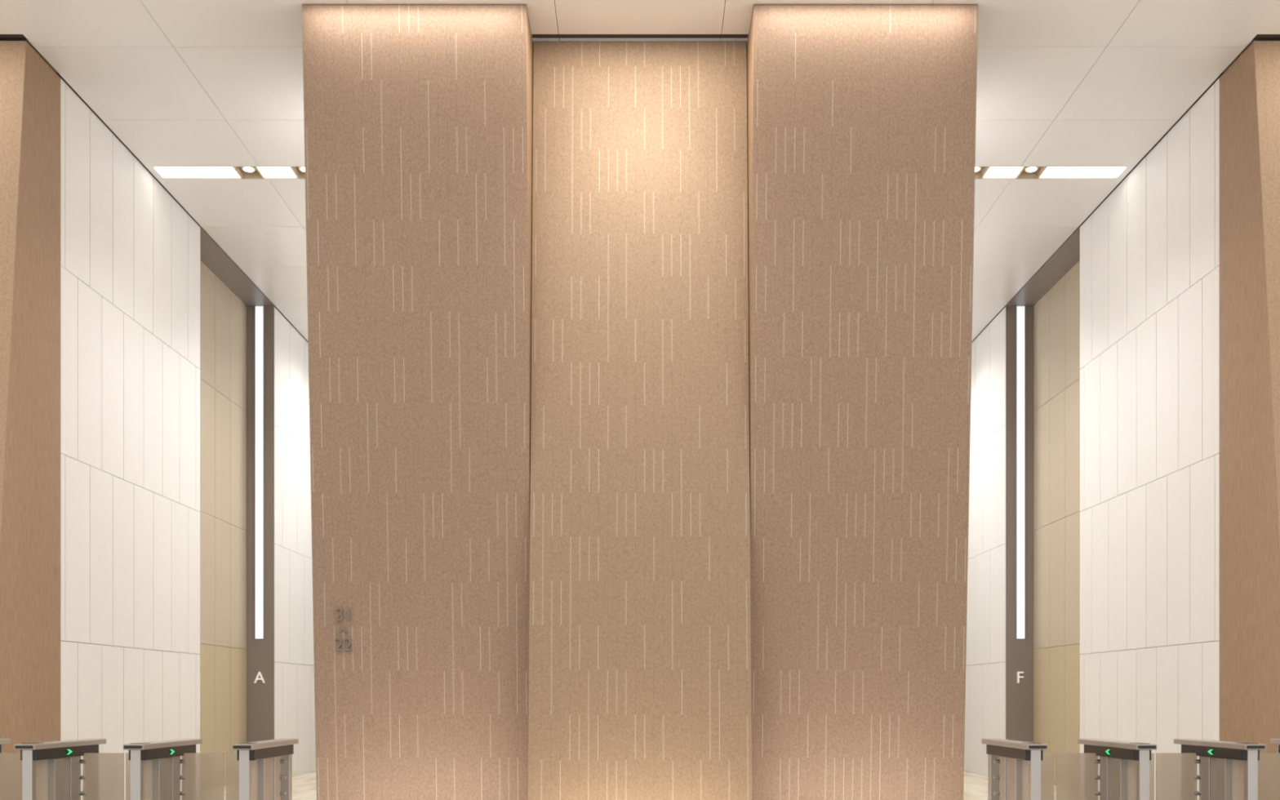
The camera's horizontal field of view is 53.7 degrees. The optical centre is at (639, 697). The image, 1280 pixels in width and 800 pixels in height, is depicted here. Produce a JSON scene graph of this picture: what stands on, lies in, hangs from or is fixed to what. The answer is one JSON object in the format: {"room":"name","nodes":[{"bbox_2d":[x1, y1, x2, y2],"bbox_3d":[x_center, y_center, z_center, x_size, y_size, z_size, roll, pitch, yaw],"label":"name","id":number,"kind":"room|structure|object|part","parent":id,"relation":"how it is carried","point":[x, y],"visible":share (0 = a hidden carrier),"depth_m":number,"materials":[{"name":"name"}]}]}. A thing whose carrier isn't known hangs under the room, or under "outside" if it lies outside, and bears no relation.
{"room":"lobby","nodes":[
{"label":"lobby","id":0,"kind":"room"},
{"bbox_2d":[0,40,60,752],"bbox_3d":[-9.182,-2.478,12.060,6.635,7.597,1.480,0,0,0],"label":"wall","id":1,"kind":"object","parent":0,"point":[30,89],"visible":1,"depth_m":12.15,"materials":[{"name":"brown wood"}]},
{"bbox_2d":[58,75,315,799],"bbox_3d":[-7.433,-2.495,19.402,3.135,7.630,13.195,0,0,0],"label":"wall","id":2,"kind":"structure","parent":0,"point":[130,253],"depth_m":14.81,"materials":[{"name":"white tile"}]},
{"bbox_2d":[198,225,274,785],"bbox_3d":[-7.433,-2.495,18.580,3.135,7.630,3.420,0,0,0],"label":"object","id":3,"kind":"structure","parent":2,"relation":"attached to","point":[237,318],"depth_m":19.65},
{"bbox_3d":[-6.092,-3.607,20.239,0.156,5.335,0.022,0,0,0],"label":"led frame","id":4,"kind":"part","parent":3,"relation":"part of","materials":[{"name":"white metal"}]},
{"bbox_2d":[253,671,265,683],"bbox_3d":[-6.090,-0.330,20.240,0.175,0.180,0.020,0,0,0],"label":"letter","id":5,"kind":"object","parent":3,"relation":"attached to","point":[259,673],"depth_m":20.23,"materials":[{"name":"white"}]},
{"bbox_2d":[302,4,533,799],"bbox_3d":[-2.043,-2.478,12.070,2.033,7.597,1.260,0,0,0],"label":"wall panel","id":6,"kind":"object","parent":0,"point":[418,118],"visible":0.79,"depth_m":11.69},
{"bbox_2d":[334,607,352,650],"bbox_3d":[-2.776,-0.644,11.832,0.162,0.398,0.042,0,0,0],"label":"number sign","id":7,"kind":"object","parent":6,"relation":"attached to","point":[338,608],"visible":1,"depth_m":11.83,"materials":[{"name":"metal"}]},
{"bbox_2d":[0,0,1279,342],"bbox_3d":[0.000,-6.430,11.000,26.000,0.300,32.000,0,0,0],"label":"ceiling","id":8,"kind":"structure","parent":0,"point":[177,82],"depth_m":12.86,"materials":[{"name":"white paint"}]},
{"bbox_2d":[152,166,305,178],"bbox_3d":[-4.365,-6.369,15.120,2.790,0.182,0.360,0,0,0],"label":"ceiling light slot","id":9,"kind":"object","parent":8,"relation":"in","point":[167,172],"depth_m":15.15,"materials":[{"name":"white"}]},
{"bbox_2d":[974,166,1127,178],"bbox_3d":[4.365,-6.369,15.120,2.790,0.182,0.360,0,0,0],"label":"ceiling light slot","id":10,"kind":"object","parent":8,"relation":"in","point":[980,172],"depth_m":15.15,"materials":[{"name":"white"}]},
{"bbox_2d":[223,770,1056,799],"bbox_3d":[0.000,1.395,11.000,26.000,0.150,32.000,0,0,0],"label":"floor","id":11,"kind":"structure","parent":0,"point":[304,785],"depth_m":18.67,"materials":[{"name":"stone"}]},
{"bbox_2d":[0,738,22,799],"bbox_3d":[-4.870,0.819,9.336,0.448,1.003,1.188,0,0,0],"label":"gate","id":12,"kind":"object","parent":11,"relation":"on","point":[11,763],"visible":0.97,"depth_m":9.53,"materials":[{"name":"metal"}]},
{"bbox_3d":[-5.014,0.340,9.340,0.145,0.040,1.180,0,0,0],"label":"plate","id":13,"kind":"part","parent":12,"relation":"part of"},
{"bbox_2d":[13,738,124,799],"bbox_3d":[-4.327,0.819,9.363,0.693,1.003,1.155,0,0,21],"label":"gate","id":14,"kind":"object","parent":11,"relation":"on","point":[51,770],"visible":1,"depth_m":9.35,"materials":[{"name":"metal"}]},
{"bbox_3d":[-4.261,0.340,9.340,0.145,0.040,1.180,0,0,0],"label":"plate","id":15,"kind":"part","parent":14,"relation":"part of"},
{"bbox_3d":[-4.261,0.868,9.540,0.160,0.865,0.040,0,0,0],"label":"hinge post","id":16,"kind":"part","parent":14,"relation":"part of","materials":[{"name":"metal"}]},
{"bbox_2d":[123,738,223,799],"bbox_3d":[-3.574,0.819,9.363,0.693,1.003,1.155,0,0,21],"label":"gate","id":17,"kind":"object","parent":11,"relation":"on","point":[153,769],"visible":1,"depth_m":9.42,"materials":[{"name":"metal"}]},
{"bbox_3d":[-3.507,0.340,9.340,0.145,0.040,1.180,0,0,0],"label":"plate","id":18,"kind":"part","parent":17,"relation":"part of","materials":[{"name":"beige stone"}]},
{"bbox_3d":[-3.507,0.868,9.540,0.160,0.865,0.040,0,0,0],"label":"hinge post","id":19,"kind":"part","parent":17,"relation":"part of","materials":[{"name":"metal"}]},
{"bbox_2d":[226,738,298,799],"bbox_3d":[-2.897,0.819,9.336,0.448,1.003,1.188,0,0,0],"label":"gate","id":20,"kind":"object","parent":11,"relation":"on","point":[258,770],"visible":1,"depth_m":9.28,"materials":[{"name":"metal"}]},
{"bbox_3d":[-2.752,0.340,9.340,0.145,0.040,1.180,0,0,0],"label":"plate","id":21,"kind":"part","parent":20,"relation":"part of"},
{"bbox_3d":[-2.752,0.868,9.540,0.160,0.865,0.040,0,0,0],"label":"hinge post","id":22,"kind":"part","parent":20,"relation":"part of","materials":[{"name":"metal"}]},
{"bbox_2d":[981,738,1053,799],"bbox_3d":[2.897,0.819,9.336,0.448,1.003,1.188,0,0,0],"label":"gate","id":23,"kind":"object","parent":11,"relation":"on","point":[1017,770],"visible":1,"depth_m":9.28,"materials":[{"name":"metal"}]},
{"bbox_3d":[2.752,0.868,9.540,0.160,0.865,0.040,0,0,0],"label":"hinge post","id":24,"kind":"part","parent":23,"relation":"part of","materials":[{"name":"metal"}]},
{"bbox_3d":[2.752,0.340,9.340,0.145,0.040,1.180,0,0,0],"label":"plate","id":25,"kind":"part","parent":23,"relation":"part of","materials":[{"name":"beige stone"}]},
{"bbox_2d":[1056,738,1156,799],"bbox_3d":[3.441,0.819,9.363,0.693,1.003,1.155,0,0,21],"label":"gate","id":26,"kind":"object","parent":11,"relation":"on","point":[1126,769],"visible":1,"depth_m":9.42,"materials":[{"name":"metal"}]},
{"bbox_3d":[3.507,0.868,9.540,0.160,0.865,0.040,0,0,0],"label":"hinge post","id":27,"kind":"part","parent":26,"relation":"part of","materials":[{"name":"metal"}]},
{"bbox_3d":[3.507,0.340,9.340,0.145,0.040,1.180,0,0,0],"label":"plate","id":28,"kind":"part","parent":26,"relation":"part of","materials":[{"name":"beige stone"}]},
{"bbox_2d":[1155,738,1266,799],"bbox_3d":[4.194,0.819,9.363,0.693,1.003,1.155,0,0,21],"label":"gate","id":29,"kind":"object","parent":11,"relation":"on","point":[1228,770],"visible":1,"depth_m":9.35,"materials":[{"name":"metal"}]},
{"bbox_3d":[4.261,0.868,9.540,0.160,0.865,0.040,0,0,0],"label":"hinge post","id":30,"kind":"part","parent":29,"relation":"part of","materials":[{"name":"metal"}]},
{"bbox_3d":[4.261,0.340,9.340,0.145,0.040,1.180,0,0,0],"label":"plate","id":31,"kind":"part","parent":29,"relation":"part of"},
{"bbox_2d":[1257,738,1279,799],"bbox_3d":[4.870,0.819,9.336,0.448,1.003,1.188,0,0,0],"label":"gate","id":32,"kind":"object","parent":11,"relation":"on","point":[1268,763],"visible":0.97,"depth_m":9.53,"materials":[{"name":"metal"}]},
{"bbox_3d":[5.014,0.340,9.340,0.145,0.040,1.180,0,0,0],"label":"plate","id":33,"kind":"part","parent":32,"relation":"part of","materials":[{"name":"beige stone"}]},
{"bbox_2d":[746,4,977,799],"bbox_3d":[2.043,-2.478,12.070,2.033,7.597,1.260,0,0,0],"label":"wall panel","id":34,"kind":"object","parent":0,"point":[861,118],"visible":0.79,"depth_m":11.69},
{"bbox_2d":[964,75,1221,799],"bbox_3d":[7.433,-2.495,19.402,3.135,7.630,13.195,0,0,0],"label":"wall","id":35,"kind":"structure","parent":0,"point":[1149,253],"depth_m":14.78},
{"bbox_2d":[1005,225,1081,785],"bbox_3d":[7.433,-2.495,18.580,3.135,7.630,3.420,0,0,0],"label":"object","id":36,"kind":"structure","parent":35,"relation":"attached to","point":[1042,318],"depth_m":19.65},
{"bbox_2d":[1017,671,1023,683],"bbox_3d":[6.090,-0.330,20.240,0.096,0.180,0.020,0,0,0],"label":"letter","id":37,"kind":"object","parent":36,"relation":"attached to","point":[1018,673],"depth_m":20.23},
{"bbox_3d":[6.092,-3.607,20.239,0.156,5.335,0.022,0,0,0],"label":"led frame","id":38,"kind":"part","parent":36,"relation":"part of","materials":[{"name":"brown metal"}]},
{"bbox_2d":[1219,40,1279,752],"bbox_3d":[9.182,-2.478,12.060,6.635,7.597,1.480,0,0,0],"label":"pier","id":39,"kind":"object","parent":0,"point":[1250,88],"visible":1,"depth_m":12.17,"materials":[{"name":"brown wood"}]},
{"bbox_3d":[0.000,-2.480,19.360,5.900,7.600,13.280,0,0,0],"label":"wall","id":40,"kind":"structure","parent":0,"visible":0},
{"bbox_2d":[528,40,751,799],"bbox_3d":[0.000,-2.478,12.090,2.040,7.597,1.220,0,0,0],"label":"wall panel","id":41,"kind":"object","parent":40,"relation":"attached to","point":[640,601],"visible":1,"depth_m":11.78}
]}

